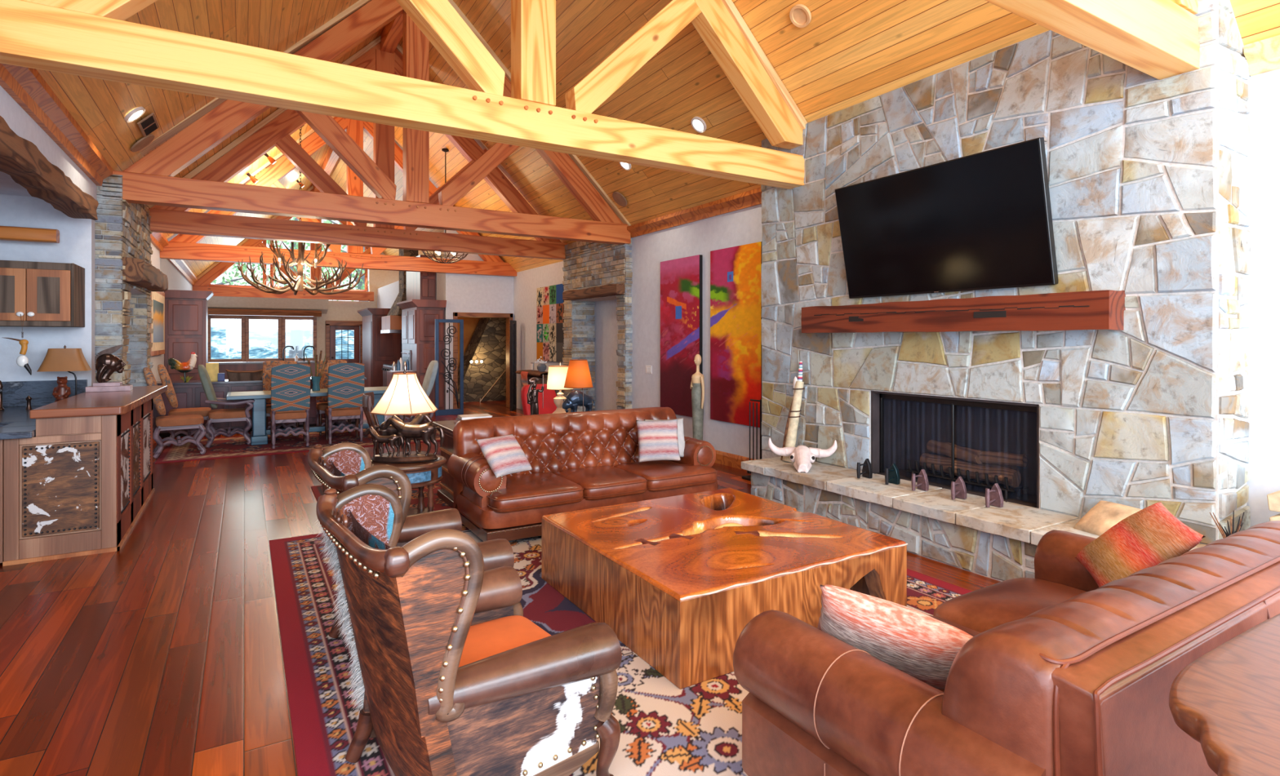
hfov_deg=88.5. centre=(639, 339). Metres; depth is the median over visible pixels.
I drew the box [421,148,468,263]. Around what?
chandelier
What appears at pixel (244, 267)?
tree
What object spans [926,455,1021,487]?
log
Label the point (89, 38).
roof truss
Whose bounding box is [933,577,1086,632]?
seat cushion
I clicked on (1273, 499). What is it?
firewood
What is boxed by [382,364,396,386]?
range
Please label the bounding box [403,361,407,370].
bottle
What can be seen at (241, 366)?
countertop
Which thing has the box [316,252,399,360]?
wall
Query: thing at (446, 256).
chandelier
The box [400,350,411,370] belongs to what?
oven
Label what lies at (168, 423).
dining chair
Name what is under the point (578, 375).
lamp
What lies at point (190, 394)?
base cabinet
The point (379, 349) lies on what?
tall cabinet
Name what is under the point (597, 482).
seat cushion
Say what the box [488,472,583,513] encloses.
seat cushion
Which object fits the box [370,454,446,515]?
end table
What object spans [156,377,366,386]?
countertop
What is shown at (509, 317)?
trim
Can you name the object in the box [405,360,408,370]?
bottle
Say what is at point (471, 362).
wall sconce
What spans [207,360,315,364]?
countertop
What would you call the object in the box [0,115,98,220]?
alcove timber
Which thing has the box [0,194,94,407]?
wall
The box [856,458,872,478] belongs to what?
iron
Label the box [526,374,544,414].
bronze figurine
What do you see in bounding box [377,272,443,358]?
wall
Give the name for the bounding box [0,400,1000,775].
floor
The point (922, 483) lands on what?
iron
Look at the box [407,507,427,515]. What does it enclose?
shelf
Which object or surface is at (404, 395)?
lamp
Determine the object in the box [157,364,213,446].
dining chair
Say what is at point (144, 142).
ceiling speaker
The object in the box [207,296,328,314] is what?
trim
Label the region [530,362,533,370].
frame
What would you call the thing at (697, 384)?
statue
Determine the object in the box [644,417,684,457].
throw pillow
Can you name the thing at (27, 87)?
ceiling beam
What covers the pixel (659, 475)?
seat cushion
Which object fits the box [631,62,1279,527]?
wall
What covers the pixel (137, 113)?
ceiling light
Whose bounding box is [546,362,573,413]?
lamp
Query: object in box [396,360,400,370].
bottle
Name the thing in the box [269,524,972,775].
floral rug
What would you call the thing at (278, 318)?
window
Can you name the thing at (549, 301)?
painting
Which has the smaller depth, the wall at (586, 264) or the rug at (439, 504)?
the rug at (439, 504)
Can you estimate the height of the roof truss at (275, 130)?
3.456 m
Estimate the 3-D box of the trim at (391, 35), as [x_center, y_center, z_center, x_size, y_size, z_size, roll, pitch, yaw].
[-3.547,-4.790,9.714,0.200,0.300,26.500,0,0,-31]
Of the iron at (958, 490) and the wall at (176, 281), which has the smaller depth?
the iron at (958, 490)
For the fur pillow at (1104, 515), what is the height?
0.206 m
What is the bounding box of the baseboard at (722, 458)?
[714,449,755,471]
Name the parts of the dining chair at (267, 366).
seat, backrest, leg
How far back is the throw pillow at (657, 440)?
5.98 m
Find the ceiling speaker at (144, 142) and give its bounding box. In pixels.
[130,134,154,152]
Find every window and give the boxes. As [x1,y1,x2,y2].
[207,315,244,362]
[208,240,266,288]
[244,315,281,361]
[270,242,295,288]
[281,316,316,360]
[320,219,368,291]
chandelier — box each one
[237,124,365,295]
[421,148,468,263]
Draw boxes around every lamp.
[36,345,91,402]
[364,368,444,462]
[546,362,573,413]
[561,358,595,413]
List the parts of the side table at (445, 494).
moulding, moulding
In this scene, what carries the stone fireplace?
on the floor
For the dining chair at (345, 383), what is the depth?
10.02 m
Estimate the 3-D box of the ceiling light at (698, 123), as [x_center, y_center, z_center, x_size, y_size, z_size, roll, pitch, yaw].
[0.675,-2.464,7.543,0.158,0.158,0.200,0,0,-27]
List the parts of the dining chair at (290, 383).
leg, leg, seat, seat rail, backrest, leg, leg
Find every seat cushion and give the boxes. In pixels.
[458,615,551,667]
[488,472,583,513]
[554,466,646,500]
[613,460,716,491]
[927,614,981,692]
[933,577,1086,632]
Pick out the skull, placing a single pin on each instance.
(802, 456)
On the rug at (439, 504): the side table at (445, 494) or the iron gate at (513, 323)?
the side table at (445, 494)
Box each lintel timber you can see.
[121,257,168,292]
[562,284,625,300]
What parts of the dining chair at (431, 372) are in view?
leg, backrest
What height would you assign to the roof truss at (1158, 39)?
3.372 m
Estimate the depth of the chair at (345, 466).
3.29 m
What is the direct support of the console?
on the floor
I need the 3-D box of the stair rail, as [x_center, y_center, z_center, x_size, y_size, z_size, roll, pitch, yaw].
[-3.716,1.118,16.911,0.847,0.964,0.044,0,0,-31]
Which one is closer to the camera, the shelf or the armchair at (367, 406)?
the shelf
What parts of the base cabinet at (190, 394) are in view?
door, door panel, door, door panel, door, door panel, door, door, door panel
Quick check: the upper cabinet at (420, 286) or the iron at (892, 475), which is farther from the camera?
the upper cabinet at (420, 286)
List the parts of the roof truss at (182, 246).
king post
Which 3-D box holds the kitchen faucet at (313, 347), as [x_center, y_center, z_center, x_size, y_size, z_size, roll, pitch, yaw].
[-10.475,0.446,20.659,0.434,0.490,0.040,0,0,-31]
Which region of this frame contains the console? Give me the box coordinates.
[515,369,556,395]
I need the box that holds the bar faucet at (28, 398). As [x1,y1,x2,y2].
[0,380,32,410]
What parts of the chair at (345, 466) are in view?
crest rail, leg, hide panel, arm, arm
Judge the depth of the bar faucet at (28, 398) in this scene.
6.03 m
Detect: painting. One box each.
[536,284,564,362]
[660,254,702,417]
[710,241,761,427]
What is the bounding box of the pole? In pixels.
[780,361,804,462]
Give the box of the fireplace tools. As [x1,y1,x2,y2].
[742,399,761,480]
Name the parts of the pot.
pot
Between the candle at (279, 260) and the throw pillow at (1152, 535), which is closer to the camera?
the throw pillow at (1152, 535)
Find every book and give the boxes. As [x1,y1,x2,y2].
[217,373,225,381]
[457,413,492,420]
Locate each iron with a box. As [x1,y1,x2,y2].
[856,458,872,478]
[884,463,900,484]
[911,469,928,491]
[951,476,967,499]
[985,483,1003,507]
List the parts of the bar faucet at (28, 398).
tap handle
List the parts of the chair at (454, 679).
crest rail, leg, scalloped rail, hide panel, arm, arm post, hide panel, arm, scalloped rail, arm post, leg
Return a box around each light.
[124,106,145,122]
[246,173,258,183]
[264,152,275,164]
[296,180,304,187]
[619,162,631,170]
[691,116,706,133]
[789,4,811,27]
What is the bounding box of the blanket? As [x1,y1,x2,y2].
[520,371,528,386]
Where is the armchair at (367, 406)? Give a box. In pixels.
[361,391,426,492]
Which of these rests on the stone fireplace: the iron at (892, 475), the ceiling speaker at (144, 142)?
the iron at (892, 475)
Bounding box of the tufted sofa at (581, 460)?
[447,407,718,541]
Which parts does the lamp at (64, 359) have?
lamp shade, lamp rod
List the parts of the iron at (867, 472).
handle, sole plate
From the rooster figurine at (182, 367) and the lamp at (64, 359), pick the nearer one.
the lamp at (64, 359)
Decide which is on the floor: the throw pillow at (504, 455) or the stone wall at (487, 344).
the stone wall at (487, 344)
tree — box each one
[211,240,269,285]
[230,217,348,358]
[293,219,368,302]
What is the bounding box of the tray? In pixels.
[390,369,413,372]
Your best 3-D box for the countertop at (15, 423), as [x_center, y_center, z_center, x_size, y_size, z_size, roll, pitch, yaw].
[-5.860,0.995,5.128,2.162,1.170,2.395,0,0,-31]
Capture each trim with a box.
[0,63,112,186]
[150,232,197,285]
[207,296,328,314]
[207,308,321,316]
[312,13,402,192]
[453,312,513,408]
[626,187,761,238]
[1244,35,1279,75]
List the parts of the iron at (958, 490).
handle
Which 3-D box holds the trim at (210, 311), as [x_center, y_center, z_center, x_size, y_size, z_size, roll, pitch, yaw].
[-11.598,-0.810,20.098,3.300,0.180,0.600,0,0,-31]
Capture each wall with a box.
[0,85,96,199]
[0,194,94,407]
[150,243,192,381]
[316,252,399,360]
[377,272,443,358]
[443,230,513,409]
[457,317,484,368]
[457,317,506,402]
[513,261,564,409]
[562,238,632,413]
[594,299,617,410]
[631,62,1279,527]
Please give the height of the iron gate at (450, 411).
2.020 m
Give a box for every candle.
[266,271,268,281]
[278,257,280,267]
[303,270,306,279]
[314,258,316,268]
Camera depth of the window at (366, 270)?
21.89 m
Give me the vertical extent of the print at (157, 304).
0.680 m
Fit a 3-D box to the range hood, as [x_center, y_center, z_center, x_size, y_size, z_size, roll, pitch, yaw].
[-6.184,-0.370,16.941,0.750,0.440,1.240,0,0,-31]
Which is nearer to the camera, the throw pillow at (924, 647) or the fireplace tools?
the throw pillow at (924, 647)
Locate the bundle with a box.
[1209,511,1244,538]
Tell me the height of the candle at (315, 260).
0.164 m
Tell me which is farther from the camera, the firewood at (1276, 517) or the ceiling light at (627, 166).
the ceiling light at (627, 166)
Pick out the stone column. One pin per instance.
(122, 314)
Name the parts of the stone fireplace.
curtain pull, screen frame, fire grate, leg, leg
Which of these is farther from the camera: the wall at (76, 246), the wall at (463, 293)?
the wall at (463, 293)
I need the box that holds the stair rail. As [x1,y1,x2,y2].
[479,368,506,402]
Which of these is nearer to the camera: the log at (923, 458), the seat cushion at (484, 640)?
the seat cushion at (484, 640)
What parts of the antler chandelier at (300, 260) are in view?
stem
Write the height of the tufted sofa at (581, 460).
0.912 m
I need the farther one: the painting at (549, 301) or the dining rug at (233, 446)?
the painting at (549, 301)
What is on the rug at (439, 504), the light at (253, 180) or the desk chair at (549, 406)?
the desk chair at (549, 406)
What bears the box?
on the countertop
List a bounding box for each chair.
[143,367,206,458]
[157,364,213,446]
[197,364,254,448]
[262,360,298,437]
[270,364,310,448]
[307,442,514,693]
[315,360,351,435]
[315,484,622,775]
[324,363,364,444]
[395,360,438,423]
[520,383,556,415]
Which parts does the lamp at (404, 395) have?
shade trim, lamp shade, lamp rod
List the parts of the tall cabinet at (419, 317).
door panel, door, door panel, door, crown, door panel, door, door panel, door, door, door panel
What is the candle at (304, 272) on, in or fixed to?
on the antler chandelier at (300, 260)
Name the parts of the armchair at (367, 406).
crest rail, arm, seat, arm post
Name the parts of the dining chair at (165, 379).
backrest, leg, seat, leg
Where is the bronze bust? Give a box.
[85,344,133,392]
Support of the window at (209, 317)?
in the wall at (337, 310)
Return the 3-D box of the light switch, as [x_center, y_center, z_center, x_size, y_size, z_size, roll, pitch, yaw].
[0.130,0.460,9.935,0.013,0.120,0.170,0,0,-31]
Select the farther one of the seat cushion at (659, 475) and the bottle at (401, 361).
the bottle at (401, 361)
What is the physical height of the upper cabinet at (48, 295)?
0.600 m
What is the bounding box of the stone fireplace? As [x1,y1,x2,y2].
[741,0,1250,582]
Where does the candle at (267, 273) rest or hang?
on the antler chandelier at (300, 260)
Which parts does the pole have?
beaded handle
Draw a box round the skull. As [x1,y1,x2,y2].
[768,438,837,472]
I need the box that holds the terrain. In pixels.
[210,326,354,359]
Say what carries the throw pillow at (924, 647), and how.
on the leather loveseat at (1060, 673)
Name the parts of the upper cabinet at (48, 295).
door panel, door, knob, knob, door panel, door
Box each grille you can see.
[140,115,154,128]
[144,123,157,135]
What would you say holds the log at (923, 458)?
on the stone fireplace
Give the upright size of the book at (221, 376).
0.130 m
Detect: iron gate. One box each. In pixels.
[435,319,463,416]
[510,320,516,411]
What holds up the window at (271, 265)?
in the wall
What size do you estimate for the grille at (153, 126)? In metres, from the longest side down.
0.196 x 0.130 x 0.004 m
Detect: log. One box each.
[920,453,1018,471]
[926,440,983,464]
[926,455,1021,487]
[978,450,1027,467]
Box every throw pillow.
[475,434,533,478]
[635,418,680,462]
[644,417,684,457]
[817,584,973,689]
[1075,502,1205,587]
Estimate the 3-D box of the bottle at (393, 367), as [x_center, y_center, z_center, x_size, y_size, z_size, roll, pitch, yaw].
[-5.373,0.580,14.347,0.080,0.200,0.080,0,0,-31]
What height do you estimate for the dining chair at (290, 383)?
1.225 m
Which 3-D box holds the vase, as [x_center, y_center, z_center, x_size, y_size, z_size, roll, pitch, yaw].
[-5.226,0.514,10.623,0.224,0.658,0.280,0,0,16]
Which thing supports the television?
attached to the stone fireplace
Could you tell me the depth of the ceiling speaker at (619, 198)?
9.84 m
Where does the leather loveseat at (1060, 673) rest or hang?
on the floral rug at (667, 730)
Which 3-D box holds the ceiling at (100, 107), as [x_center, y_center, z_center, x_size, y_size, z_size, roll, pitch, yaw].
[-5.069,-3.314,8.854,3.507,3.507,26.800,0,0,-31]
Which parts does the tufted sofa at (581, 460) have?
arm, nailhead trim, seat rail, arm, nailhead trim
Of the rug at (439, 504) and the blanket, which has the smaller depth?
the rug at (439, 504)
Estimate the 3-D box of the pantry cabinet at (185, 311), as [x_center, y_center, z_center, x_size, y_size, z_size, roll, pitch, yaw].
[-8.781,0.335,12.805,0.760,2.530,0.700,0,0,-31]
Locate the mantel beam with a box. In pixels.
[800,289,1125,333]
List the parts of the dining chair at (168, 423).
backrest, leg, leg, seat rail, seat, leg, leg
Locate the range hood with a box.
[380,315,401,333]
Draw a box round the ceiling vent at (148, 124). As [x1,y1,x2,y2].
[137,112,159,137]
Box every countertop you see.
[0,379,87,563]
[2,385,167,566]
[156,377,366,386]
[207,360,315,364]
[207,360,315,379]
[386,370,416,386]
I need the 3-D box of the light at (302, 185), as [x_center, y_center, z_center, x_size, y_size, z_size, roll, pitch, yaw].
[-9.021,-4.127,17.440,0.192,0.194,0.099,0,0,-41]
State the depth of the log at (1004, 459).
5.05 m
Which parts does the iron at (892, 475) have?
handle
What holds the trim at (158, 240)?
attached to the wall at (176, 281)
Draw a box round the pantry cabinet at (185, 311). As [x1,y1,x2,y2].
[164,289,213,381]
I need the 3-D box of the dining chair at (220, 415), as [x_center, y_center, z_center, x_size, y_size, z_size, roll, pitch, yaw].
[-6.242,0.989,9.922,0.726,1.222,0.617,0,0,-31]
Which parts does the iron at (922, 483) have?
handle, sole plate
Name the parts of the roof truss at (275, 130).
king post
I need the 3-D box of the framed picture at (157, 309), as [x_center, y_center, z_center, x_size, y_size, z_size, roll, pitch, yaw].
[-8.139,-0.290,11.061,0.058,1.120,2.150,0,0,-31]
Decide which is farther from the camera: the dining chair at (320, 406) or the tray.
the tray
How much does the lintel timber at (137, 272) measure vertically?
0.276 m
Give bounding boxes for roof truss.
[0,0,807,189]
[102,0,631,244]
[145,35,567,260]
[160,115,516,276]
[192,185,373,301]
[984,0,1199,79]
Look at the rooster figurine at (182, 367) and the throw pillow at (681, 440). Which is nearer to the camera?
the throw pillow at (681, 440)
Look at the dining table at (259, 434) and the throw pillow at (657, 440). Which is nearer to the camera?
the throw pillow at (657, 440)
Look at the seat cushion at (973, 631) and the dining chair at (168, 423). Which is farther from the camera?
the dining chair at (168, 423)
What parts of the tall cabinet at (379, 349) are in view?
panel, crown, door, door panel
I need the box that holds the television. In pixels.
[835,137,1058,298]
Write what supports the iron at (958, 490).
on the stone fireplace
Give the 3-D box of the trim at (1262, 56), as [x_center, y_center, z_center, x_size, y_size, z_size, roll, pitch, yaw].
[4.857,-1.680,1.996,0.120,0.160,4.600,0,0,-31]
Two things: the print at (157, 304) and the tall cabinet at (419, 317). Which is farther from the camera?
the tall cabinet at (419, 317)
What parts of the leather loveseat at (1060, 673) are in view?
arm, arm, crown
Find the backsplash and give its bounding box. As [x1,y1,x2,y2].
[1,379,87,407]
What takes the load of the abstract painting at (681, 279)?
attached to the wall at (744, 226)
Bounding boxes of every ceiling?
[0,171,34,197]
[36,0,383,277]
[329,0,1279,272]
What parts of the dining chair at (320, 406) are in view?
leg, seat rail, leg, seat, backrest, leg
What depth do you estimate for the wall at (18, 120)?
4.88 m
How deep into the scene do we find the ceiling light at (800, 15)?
5.69 m
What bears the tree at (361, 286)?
on the terrain
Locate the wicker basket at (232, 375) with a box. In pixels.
[225,368,262,380]
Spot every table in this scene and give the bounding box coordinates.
[226,386,387,445]
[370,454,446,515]
[432,420,456,508]
[541,488,907,688]
[1168,613,1279,775]
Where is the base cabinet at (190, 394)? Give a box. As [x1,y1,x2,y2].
[152,377,366,437]
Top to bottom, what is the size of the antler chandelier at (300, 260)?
3.080 m
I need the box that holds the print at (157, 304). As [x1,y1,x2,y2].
[153,299,163,342]
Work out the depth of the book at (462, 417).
6.52 m
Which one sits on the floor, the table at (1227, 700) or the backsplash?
the table at (1227, 700)
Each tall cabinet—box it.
[357,307,400,387]
[396,299,446,409]
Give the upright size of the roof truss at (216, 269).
3.686 m
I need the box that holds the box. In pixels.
[205,363,218,381]
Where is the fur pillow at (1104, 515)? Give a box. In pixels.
[1073,500,1142,536]
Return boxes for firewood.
[1266,490,1279,511]
[1269,513,1279,521]
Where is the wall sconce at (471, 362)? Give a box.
[470,360,483,366]
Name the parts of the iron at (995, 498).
handle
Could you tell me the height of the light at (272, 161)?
0.194 m
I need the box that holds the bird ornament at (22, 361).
[4,314,31,375]
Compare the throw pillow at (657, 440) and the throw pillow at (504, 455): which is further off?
the throw pillow at (657, 440)
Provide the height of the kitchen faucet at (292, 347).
0.490 m
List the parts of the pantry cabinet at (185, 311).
door, door, door panel, door panel, crown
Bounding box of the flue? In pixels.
[386,248,417,315]
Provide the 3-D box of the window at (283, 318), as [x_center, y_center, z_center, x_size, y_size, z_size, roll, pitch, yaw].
[-10.842,-0.010,20.893,0.983,1.420,0.220,0,0,-31]
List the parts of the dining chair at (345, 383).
leg, leg, seat, seat rail, backrest, leg, leg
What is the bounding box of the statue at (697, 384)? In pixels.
[689,354,704,440]
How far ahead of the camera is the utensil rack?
14.32 m
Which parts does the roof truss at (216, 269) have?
king post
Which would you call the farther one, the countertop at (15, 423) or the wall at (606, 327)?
the wall at (606, 327)
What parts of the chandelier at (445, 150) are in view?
stem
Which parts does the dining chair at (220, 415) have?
backrest, leg, leg, arm, seat rail, seat, arm, leg, leg, arm post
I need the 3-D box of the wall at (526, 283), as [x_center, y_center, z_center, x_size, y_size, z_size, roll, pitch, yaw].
[-2.049,-0.070,14.063,0.180,3.340,3.600,0,0,-31]
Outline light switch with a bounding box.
[645,365,652,373]
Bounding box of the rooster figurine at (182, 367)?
[168,351,197,382]
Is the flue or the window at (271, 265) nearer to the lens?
the flue
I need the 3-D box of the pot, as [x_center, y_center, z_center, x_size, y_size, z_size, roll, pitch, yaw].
[-1.909,0.476,12.699,0.210,0.297,0.188,0,0,30]
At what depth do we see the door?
21.51 m
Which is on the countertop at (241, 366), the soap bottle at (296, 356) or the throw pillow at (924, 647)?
the soap bottle at (296, 356)
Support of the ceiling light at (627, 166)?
attached to the ceiling at (850, 53)
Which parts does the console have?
trunk leg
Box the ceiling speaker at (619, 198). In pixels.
[612,191,626,206]
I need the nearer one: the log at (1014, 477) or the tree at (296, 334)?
the log at (1014, 477)
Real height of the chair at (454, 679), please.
1.046 m
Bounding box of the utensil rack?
[390,358,413,372]
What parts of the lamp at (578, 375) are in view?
shade trim, lamp shade, lamp rod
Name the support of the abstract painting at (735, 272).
attached to the wall at (744, 226)
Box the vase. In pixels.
[305,351,328,391]
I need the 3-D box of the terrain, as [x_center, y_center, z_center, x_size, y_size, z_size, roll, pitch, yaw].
[-16.314,0.600,30.917,32.000,3.100,22.000,0,0,-31]
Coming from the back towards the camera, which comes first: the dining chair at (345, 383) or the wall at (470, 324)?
the wall at (470, 324)
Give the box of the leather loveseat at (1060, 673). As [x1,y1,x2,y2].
[733,520,1279,775]
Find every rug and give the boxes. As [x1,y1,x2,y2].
[155,428,439,463]
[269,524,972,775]
[311,481,452,511]
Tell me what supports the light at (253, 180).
attached to the ceiling at (100, 107)
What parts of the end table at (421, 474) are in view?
carved panel, leg, leg, carved panel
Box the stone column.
[94,174,153,428]
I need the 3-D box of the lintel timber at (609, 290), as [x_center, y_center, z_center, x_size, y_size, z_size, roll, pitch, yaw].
[-0.808,-0.792,11.179,0.220,0.180,2.020,0,0,-31]
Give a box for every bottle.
[294,353,297,361]
[391,361,395,370]
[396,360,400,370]
[399,358,402,370]
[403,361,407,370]
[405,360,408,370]
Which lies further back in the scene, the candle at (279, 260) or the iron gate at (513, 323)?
the iron gate at (513, 323)
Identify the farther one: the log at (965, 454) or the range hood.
the range hood
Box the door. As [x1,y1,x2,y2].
[324,320,362,363]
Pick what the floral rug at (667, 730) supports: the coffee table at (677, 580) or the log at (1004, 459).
the coffee table at (677, 580)
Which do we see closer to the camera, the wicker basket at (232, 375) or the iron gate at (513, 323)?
the wicker basket at (232, 375)
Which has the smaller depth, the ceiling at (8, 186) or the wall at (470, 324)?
the ceiling at (8, 186)
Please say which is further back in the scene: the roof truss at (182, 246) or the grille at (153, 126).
the roof truss at (182, 246)
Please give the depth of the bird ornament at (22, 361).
6.00 m
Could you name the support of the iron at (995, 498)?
on the stone fireplace
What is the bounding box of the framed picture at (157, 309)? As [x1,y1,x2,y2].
[150,291,164,356]
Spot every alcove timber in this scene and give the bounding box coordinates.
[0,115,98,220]
[0,226,59,243]
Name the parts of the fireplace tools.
tool post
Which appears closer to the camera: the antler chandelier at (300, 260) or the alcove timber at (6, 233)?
the alcove timber at (6, 233)
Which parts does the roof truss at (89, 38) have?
king post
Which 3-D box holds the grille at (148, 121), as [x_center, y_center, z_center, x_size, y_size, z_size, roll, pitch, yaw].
[-4.869,-2.144,6.496,0.004,0.130,0.196,49,-23,-21]
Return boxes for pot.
[534,356,546,371]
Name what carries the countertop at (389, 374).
on the floor
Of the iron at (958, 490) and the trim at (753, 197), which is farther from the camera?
the trim at (753, 197)
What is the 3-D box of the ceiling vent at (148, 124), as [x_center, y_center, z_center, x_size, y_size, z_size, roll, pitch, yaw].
[-4.938,-2.150,6.598,0.136,0.136,0.480,0,0,-31]
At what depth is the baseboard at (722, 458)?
8.24 m
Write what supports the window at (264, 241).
in the wall
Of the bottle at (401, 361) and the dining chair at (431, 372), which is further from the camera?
the bottle at (401, 361)
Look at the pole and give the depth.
6.46 m
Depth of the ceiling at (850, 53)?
7.08 m
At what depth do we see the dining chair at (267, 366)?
10.79 m
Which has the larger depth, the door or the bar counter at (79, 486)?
the door
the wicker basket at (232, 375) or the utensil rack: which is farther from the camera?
the utensil rack
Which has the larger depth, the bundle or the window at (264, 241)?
the window at (264, 241)
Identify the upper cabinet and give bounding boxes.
[0,260,84,327]
[406,254,435,300]
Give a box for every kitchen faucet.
[278,346,293,360]
[299,346,314,361]
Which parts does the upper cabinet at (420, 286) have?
door panel, door panel, door panel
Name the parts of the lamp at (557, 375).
lamp shade, shade trim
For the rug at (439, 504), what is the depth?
6.59 m
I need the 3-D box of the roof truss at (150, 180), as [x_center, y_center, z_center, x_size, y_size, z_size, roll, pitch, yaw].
[-2.975,-3.228,8.716,6.534,3.456,0.270,0,0,-31]
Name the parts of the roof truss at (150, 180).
king post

